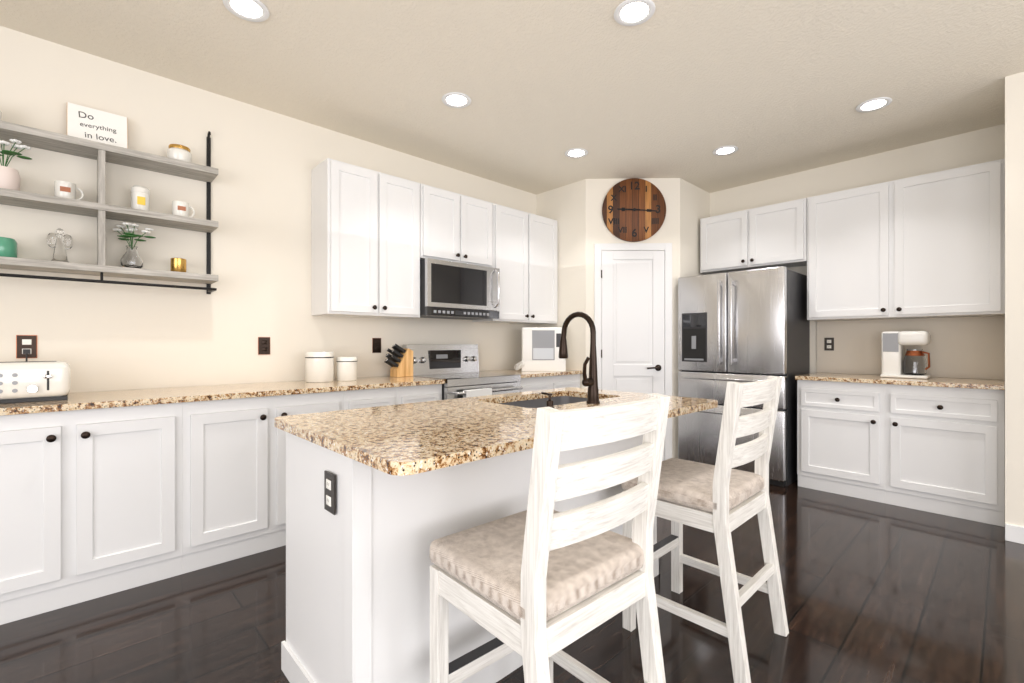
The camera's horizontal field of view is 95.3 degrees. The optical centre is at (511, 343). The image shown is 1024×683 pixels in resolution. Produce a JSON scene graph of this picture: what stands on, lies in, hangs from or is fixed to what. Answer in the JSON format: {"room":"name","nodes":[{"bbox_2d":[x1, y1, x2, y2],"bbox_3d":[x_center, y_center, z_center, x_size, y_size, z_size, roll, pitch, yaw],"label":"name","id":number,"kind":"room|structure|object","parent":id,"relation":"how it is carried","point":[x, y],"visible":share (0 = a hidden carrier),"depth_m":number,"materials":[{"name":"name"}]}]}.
{"room":"kitchen","nodes":[
{"label":"kitchen","id":0,"kind":"room"},
{"bbox_2d":[0,26,535,392],"bbox_3d":[-1.889,-0.209,3.102,8.680,2.785,0.140,0,0,-43],"label":"wall","id":1,"kind":"structure","parent":0,"point":[106,336],"depth_m":2.90,"materials":[{"name":"beige paint"}]},
{"bbox_2d":[16,335,36,357],"bbox_3d":[-2.510,0.018,2.413,0.076,0.120,0.007,0,0,-43],"label":"electrical outlet plate","id":2,"kind":"object","parent":1,"relation":"attached to","point":[26,342],"depth_m":2.41,"materials":[{"name":"brown metal"}]},
{"bbox_2d":[0,120,217,293],"bbox_3d":[-2.234,-0.825,2.535,1.060,1.026,0.208,0,0,-43],"label":"shelf unit","id":3,"kind":"object","parent":1,"relation":"attached to","point":[101,154],"visible":1,"depth_m":2.50,"materials":[{"name":"grey wood"}]},
{"bbox_2d":[0,237,17,257],"bbox_3d":[-2.500,-0.463,2.279,0.116,0.100,0.116,0,0,-43],"label":"jar","id":4,"kind":"object","parent":3,"relation":"on","point":[8,247],"visible":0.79,"depth_m":2.26,"materials":[{"name":"teal glass"}]},
{"bbox_2d":[0,139,31,190],"bbox_3d":[-2.492,-0.872,2.286,0.197,0.269,0.120,0,0,-43],"label":"flower pot","id":5,"kind":"object","parent":3,"relation":"on","point":[10,178],"visible":0.98,"depth_m":2.28,"materials":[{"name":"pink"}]},
{"bbox_2d":[46,228,73,261],"bbox_3d":[-2.348,-0.504,2.422,0.102,0.183,0.076,0,0,-43],"label":"angel","id":6,"kind":"object","parent":3,"relation":"on","point":[59,242],"visible":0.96,"depth_m":2.41,"materials":[{"name":"clear glass"}]},
{"bbox_2d":[54,180,83,199],"bbox_3d":[-2.321,-0.787,2.447,0.114,0.098,0.083,0,0,-43],"label":"mug","id":7,"kind":"object","parent":3,"relation":"on","point":[64,189],"visible":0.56,"depth_m":2.41,"materials":[{"name":"white ceramic"}]},
{"bbox_2d":[67,102,127,148],"bbox_3d":[-2.275,-1.173,2.565,0.250,0.228,0.050,0,0,-43],"label":"decorative sign","id":8,"kind":"object","parent":3,"relation":"on","point":[87,123],"visible":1,"depth_m":2.56,"materials":[{"name":"white paper"}]},
{"bbox_2d":[112,222,155,267],"bbox_3d":[-2.123,-0.542,2.623,0.190,0.257,0.116,0,0,-43],"label":"flower vase","id":9,"kind":"object","parent":3,"relation":"on","point":[131,258],"visible":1,"depth_m":2.60,"materials":[{"name":"clear glass"}]},
{"bbox_2d":[131,185,149,210],"bbox_3d":[-2.109,-0.813,2.647,0.086,0.150,0.086,0,0,-43],"label":"can","id":10,"kind":"object","parent":3,"relation":"on","point":[140,197],"visible":0.79,"depth_m":2.62,"materials":[{"name":"white ceramic"}]},
{"bbox_2d":[170,258,185,271],"bbox_3d":[-1.980,-0.457,2.769,0.078,0.088,0.078,0,0,-43],"label":"candle","id":11,"kind":"object","parent":3,"relation":"on","point":[177,264],"visible":0.79,"depth_m":2.74,"materials":[{"name":"gold wax"}]},
{"bbox_2d":[167,144,191,162],"bbox_3d":[-1.976,-1.111,2.772,0.120,0.107,0.120,0,0,-43],"label":"candle","id":12,"kind":"object","parent":3,"relation":"on","point":[179,152],"visible":0.79,"depth_m":2.73,"materials":[{"name":"white ceramic"}]},
{"bbox_2d":[172,201,194,216],"bbox_3d":[-1.961,-0.787,2.786,0.114,0.098,0.083,0,0,-43],"label":"mug","id":13,"kind":"object","parent":3,"relation":"on","point":[180,208],"visible":0.73,"depth_m":2.75,"materials":[{"name":"white ceramic"}]},
{"bbox_2d":[258,337,269,354],"bbox_3d":[-1.692,0.018,3.185,0.076,0.120,0.007,0,0,-43],"label":"electrical outlet plate","id":14,"kind":"object","parent":1,"relation":"attached to","point":[263,342],"depth_m":3.18,"materials":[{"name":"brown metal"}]},
{"bbox_2d":[311,158,422,318],"bbox_3d":[-1.089,-0.735,3.539,0.732,1.065,0.318,0,0,-43],"label":"upper cabinet","id":15,"kind":"object","parent":1,"relation":"attached to","point":[376,237],"depth_m":3.37,"materials":[{"name":"white wood"}]},
{"bbox_2d":[372,338,380,352],"bbox_3d":[-1.088,0.018,3.754,0.076,0.120,0.007,0,0,-43],"label":"electrical outlet plate","id":16,"kind":"object","parent":1,"relation":"attached to","point":[376,342],"depth_m":3.75,"materials":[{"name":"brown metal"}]},
{"bbox_2d":[423,184,494,267],"bbox_3d":[-0.544,-0.973,4.052,0.756,0.590,0.318,0,0,-43],"label":"upper cabinet","id":17,"kind":"object","parent":1,"relation":"attached to","point":[459,228],"depth_m":3.92,"materials":[{"name":"white wood"}]},
{"bbox_2d":[420,258,499,319],"bbox_3d":[-0.496,-0.440,4.001,0.752,0.445,0.454,0,0,-43],"label":"microwave","id":18,"kind":"object","parent":17,"relation":"attached to","point":[453,290],"visible":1,"depth_m":3.84,"materials":[{"name":"grey metal"}]},
{"bbox_2d":[473,204,556,323],"bbox_3d":[0.052,-0.735,4.614,0.876,1.065,0.318,0,0,-43],"label":"upper cabinet","id":19,"kind":"object","parent":1,"relation":"attached to","point":[525,242],"depth_m":4.48,"materials":[{"name":"white wood"}]},
{"bbox_2d":[0,480,1023,682],"bbox_3d":[0.628,1.213,0.431,8.700,0.060,7.500,0,0,-43],"label":"floor","id":20,"kind":"structure","parent":0,"point":[875,592],"depth_m":2.00,"materials":[{"name":"brown wood"}]},
{"bbox_2d":[0,401,187,624],"bbox_3d":[-2.184,0.741,2.300,0.839,0.886,0.618,0,0,-43],"label":"base cabinet","id":21,"kind":"object","parent":20,"relation":"on","point":[103,493],"depth_m":2.13,"materials":[{"name":"white wood"}]},
{"bbox_2d":[0,377,444,416],"bbox_3d":[-1.902,0.283,2.549,3.272,0.030,0.643,0,0,-43],"label":"countertop","id":22,"kind":"structure","parent":21,"relation":"on","point":[113,399],"depth_m":2.54,"materials":[{"name":"beige stone"}]},
{"bbox_2d":[0,349,70,403],"bbox_3d":[-2.374,0.149,2.217,0.400,0.236,0.462,0,0,-43],"label":"toaster","id":23,"kind":"object","parent":22,"relation":"on","point":[28,381],"visible":0.98,"depth_m":2.12,"materials":[{"name":"white plastic"}]},
{"bbox_2d":[305,352,333,382],"bbox_3d":[-1.340,0.164,3.249,0.188,0.207,0.188,0,0,-43],"label":"canister","id":24,"kind":"object","parent":22,"relation":"on","point":[319,367],"visible":1,"depth_m":3.17,"materials":[{"name":"white ceramic"}]},
{"bbox_2d":[336,357,356,380],"bbox_3d":[-1.190,0.183,3.362,0.144,0.168,0.144,0,0,-43],"label":"canister","id":25,"kind":"object","parent":22,"relation":"on","point":[346,368],"visible":1,"depth_m":3.30,"materials":[{"name":"white ceramic"}]},
{"bbox_2d":[384,344,412,376],"bbox_3d":[-0.916,0.136,3.720,0.226,0.263,0.115,0,0,-43],"label":"knife block","id":26,"kind":"object","parent":22,"relation":"on","point":[399,360],"visible":1,"depth_m":3.70,"materials":[{"name":"brown wood"}]},
{"bbox_2d":[188,393,347,571],"bbox_3d":[-1.573,0.741,2.876,0.840,0.886,0.618,0,0,-43],"label":"base cabinet","id":27,"kind":"object","parent":20,"relation":"on","point":[237,454],"depth_m":2.55,"materials":[{"name":"white wood"}]},
{"bbox_2d":[348,389,399,408],"bbox_3d":[-1.129,0.741,3.295,0.381,0.886,0.618,0,0,-43],"label":"base cabinet","id":28,"kind":"object","parent":20,"relation":"on","point":[357,398],"depth_m":3.08,"materials":[{"name":"white wood"}]},
{"bbox_2d":[400,385,441,403],"bbox_3d":[-0.855,0.741,3.553,0.372,0.886,0.618,0,0,-43],"label":"base cabinet","id":29,"kind":"object","parent":20,"relation":"on","point":[410,393],"depth_m":3.33,"materials":[{"name":"white wood"}]},
{"bbox_2d":[403,344,522,399],"bbox_3d":[-0.394,0.597,3.893,0.752,1.172,0.719,0,0,-43],"label":"range","id":30,"kind":"object","parent":20,"relation":"on","point":[455,367],"visible":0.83,"depth_m":3.92,"materials":[{"name":"grey metal"}]},
{"bbox_2d":[276,427,659,682],"bbox_3d":[-0.053,0.741,2.057,1.646,0.886,0.624,0,0,-43],"label":"kitchen island","id":31,"kind":"object","parent":20,"relation":"on","point":[379,499],"depth_m":1.44,"materials":[{"name":"painted wood"},{"name":"bronze"}]},
{"bbox_2d":[274,387,717,478],"bbox_3d":[0.056,0.283,1.943,1.700,0.030,0.905,0,0,-43],"label":"island countertop","id":32,"kind":"structure","parent":31,"relation":"on","point":[400,441],"depth_m":1.48,"materials":[{"name":"beige stone"}]},
{"bbox_2d":[541,392,554,407],"bbox_3d":[0.147,0.236,1.933,0.040,0.062,0.065,0,0,-43],"label":"soap pump","id":33,"kind":"object","parent":32,"relation":"on","point":[549,402],"visible":0.94,"depth_m":1.92,"materials":[{"name":"brown metal"}]},
{"bbox_2d":[494,391,605,406],"bbox_3d":[0.192,0.399,2.280,0.680,0.226,0.410,0,0,-43],"label":"sink","id":34,"kind":"object","parent":32,"relation":"in","point":[535,400],"depth_m":2.52,"materials":[{"name":"grey metal"}]},
{"bbox_2d":[559,312,599,403],"bbox_3d":[0.288,0.061,2.124,0.113,0.412,0.233,0,0,-43],"label":"faucet","id":35,"kind":"object","parent":32,"relation":"on","point":[591,382],"visible":1,"depth_m":2.07,"materials":[{"name":"brown metal"}]},
{"bbox_2d":[517,377,555,391],"bbox_3d":[-0.003,0.741,4.355,0.436,0.886,0.618,0,0,-43],"label":"base cabinet","id":36,"kind":"object","parent":20,"relation":"on","point":[528,383],"depth_m":4.16,"materials":[{"name":"white wood"}]},
{"bbox_2d":[479,369,582,376],"bbox_3d":[0.165,0.283,4.496,0.874,0.030,0.643,0,0,-43],"label":"countertop","id":37,"kind":"structure","parent":36,"relation":"on","point":[511,371],"depth_m":4.30,"materials":[{"name":"beige stone"}]},
{"bbox_2d":[522,327,565,370],"bbox_3d":[0.306,0.057,4.575,0.420,0.420,0.254,0,0,2],"label":"ice maker","id":38,"kind":"object","parent":37,"relation":"on","point":[540,348],"visible":0.85,"depth_m":4.45,"materials":[{"name":"white plastic"}]},
{"bbox_2d":[514,361,524,370],"bbox_3d":[0.075,0.211,4.443,0.104,0.096,0.065,0,0,-43],"label":"cord","id":39,"kind":"object","parent":38,"relation":"attached to","point":[520,366],"visible":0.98,"depth_m":4.43,"materials":[{"name":"white plastic"}]},
{"bbox_2d":[430,393,669,682],"bbox_3d":[0.099,0.660,1.261,0.469,1.051,0.524,0,0,-43],"label":"chair","id":40,"kind":"object","parent":20,"relation":"on","point":[539,584],"visible":1,"depth_m":1.13,"materials":[{"name":"white wood"}]},
{"bbox_2d":[556,373,581,387],"bbox_3d":[0.315,0.741,4.655,0.438,0.886,0.618,0,0,-43],"label":"base cabinet","id":41,"kind":"object","parent":20,"relation":"on","point":[573,379],"depth_m":4.46,"materials":[{"name":"white wood"}]},
{"bbox_2d":[621,376,788,682],"bbox_3d":[0.788,0.660,1.925,0.456,1.051,0.513,0,0,-43],"label":"chair","id":42,"kind":"object","parent":20,"relation":"on","point":[721,499],"visible":0.85,"depth_m":1.77,"materials":[{"name":"white wood"}]},
{"bbox_2d":[678,266,809,486],"bbox_3d":[2.142,0.277,4.355,0.775,1.812,0.921,0,0,-43],"label":"fridge","id":43,"kind":"object","parent":20,"relation":"on","point":[746,326],"visible":0.71,"depth_m":4.06,"materials":[{"name":"grey metal"}]},
{"bbox_2d":[795,316,1004,526],"bbox_3d":[2.955,0.491,3.610,0.650,1.383,1.181,0,0,-43],"label":"base cabinet","id":44,"kind":"object","parent":20,"relation":"on","point":[934,442],"visible":1,"depth_m":3.45,"materials":[{"name":"white wood"}]},
{"bbox_2d":[880,331,930,378],"bbox_3d":[3.075,0.087,3.638,0.240,0.360,0.289,0,0,-43],"label":"coffee maker","id":45,"kind":"object","parent":44,"relation":"on","point":[896,363],"visible":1,"depth_m":3.60,"materials":[{"name":"white plastic"}]},
{"bbox_2d":[0,0,1023,194],"bbox_3d":[0.628,-1.642,0.431,8.700,0.080,7.500,0,0,-43],"label":"ceiling","id":46,"kind":"structure","parent":0,"point":[685,89],"depth_m":2.75,"materials":[{"name":"beige paint"}]},
{"bbox_2d":[222,0,269,21],"bbox_3d":[-1.264,-1.597,2.221,0.189,0.008,0.189,0,0,2],"label":"recessed light","id":47,"kind":"object","parent":46,"relation":"in","point":[248,10],"depth_m":2.23,"materials":[{"name":"white plastic"}]},
{"bbox_2d":[441,92,470,107],"bbox_3d":[-0.365,-1.597,3.068,0.189,0.008,0.189,0,0,2],"label":"recessed light","id":48,"kind":"object","parent":46,"relation":"in","point":[451,99],"depth_m":3.06,"materials":[{"name":"white plastic"}]},
{"bbox_2d":[565,148,587,157],"bbox_3d":[0.541,-1.597,3.921,0.189,0.008,0.189,0,0,2],"label":"recessed light","id":49,"kind":"object","parent":46,"relation":"in","point":[575,152],"depth_m":3.92,"materials":[{"name":"white plastic"}]},
{"bbox_2d":[614,0,654,25],"bbox_3d":[0.590,-1.597,2.250,0.188,0.008,0.189,0,0,-1],"label":"recessed light","id":50,"kind":"object","parent":46,"relation":"in","point":[632,12],"depth_m":2.25,"materials":[{"name":"white plastic"}]},
{"bbox_2d":[712,145,737,155],"bbox_3d":[1.770,-1.597,3.871,0.189,0.008,0.189,0,0,2],"label":"recessed light","id":51,"kind":"object","parent":46,"relation":"in","point":[730,149],"depth_m":3.86,"materials":[{"name":"white plastic"}]},
{"bbox_2d":[856,97,891,111],"bbox_3d":[2.424,-1.597,3.126,0.189,0.008,0.189,0,0,2],"label":"recessed light","id":52,"kind":"object","parent":46,"relation":"in","point":[874,104],"depth_m":3.12,"materials":[{"name":"white plastic"}]},
{"bbox_2d":[536,178,709,457],"bbox_3d":[1.188,-0.209,5.006,1.310,2.785,1.310,0,0,-43],"label":"wall","id":53,"kind":"structure","parent":0,"point":[574,210],"depth_m":4.59,"materials":[{"name":"beige paint"}]},
{"bbox_2d":[594,243,671,460],"bbox_3d":[1.174,0.107,4.525,0.539,2.151,0.539,0,0,-43],"label":"door","id":54,"kind":"structure","parent":53,"relation":"attached to","point":[633,303],"depth_m":4.52,"materials":[{"name":"white wood"}]},
{"bbox_2d":[602,178,665,241],"bbox_3d":[1.182,-1.289,4.515,0.612,0.612,0.038,0,0,2],"label":"wall clock","id":55,"kind":"object","parent":53,"relation":"attached to","point":[633,209],"visible":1,"depth_m":4.50,"materials":[{"name":"brown wood"}]},
{"bbox_2d":[710,124,1004,378],"bbox_3d":[3.784,-0.209,3.309,0.140,2.785,7.340,0,0,-43],"label":"wall","id":56,"kind":"structure","parent":0,"point":[970,148],"depth_m":4.01,"materials":[{"name":"beige paint"}]},
{"bbox_2d":[700,198,807,273],"bbox_3d":[2.342,-0.992,4.502,0.318,0.551,0.945,0,0,-43],"label":"upper cabinet","id":57,"kind":"object","parent":56,"relation":"attached to","point":[775,235],"depth_m":4.35,"materials":[{"name":"white wood"}]},
{"bbox_2d":[824,338,833,350],"bbox_3d":[2.843,0.008,4.181,0.008,0.115,0.072,0,0,-43],"label":"electrical outlet plate","id":58,"kind":"object","parent":56,"relation":"attached to","point":[828,342],"depth_m":4.18,"materials":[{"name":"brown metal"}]},
{"bbox_2d":[804,159,1004,320],"bbox_3d":[3.075,-0.735,3.725,0.318,1.065,1.183,0,0,-43],"label":"upper cabinet","id":59,"kind":"object","parent":56,"relation":"attached to","point":[930,245],"depth_m":3.54,"materials":[{"name":"white wood"}]},
{"bbox_2d":[1005,72,1023,526],"bbox_3d":[4.560,-0.209,1.749,0.870,2.785,3.725,0,0,-43],"label":"wall","id":60,"kind":"structure","parent":0,"point":[1014,299],"depth_m":2.78,"materials":[{"name":"beige paint"}]},
{"bbox_2d":[1005,523,1023,543],"bbox_3d":[4.238,1.133,1.446,0.014,0.100,3.725,0,0,-43],"label":"baseboard return","id":61,"kind":"object","parent":60,"relation":"attached to","point":[1014,533],"visible":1,"depth_m":2.77,"materials":[{"name":"white wood"}]}
]}

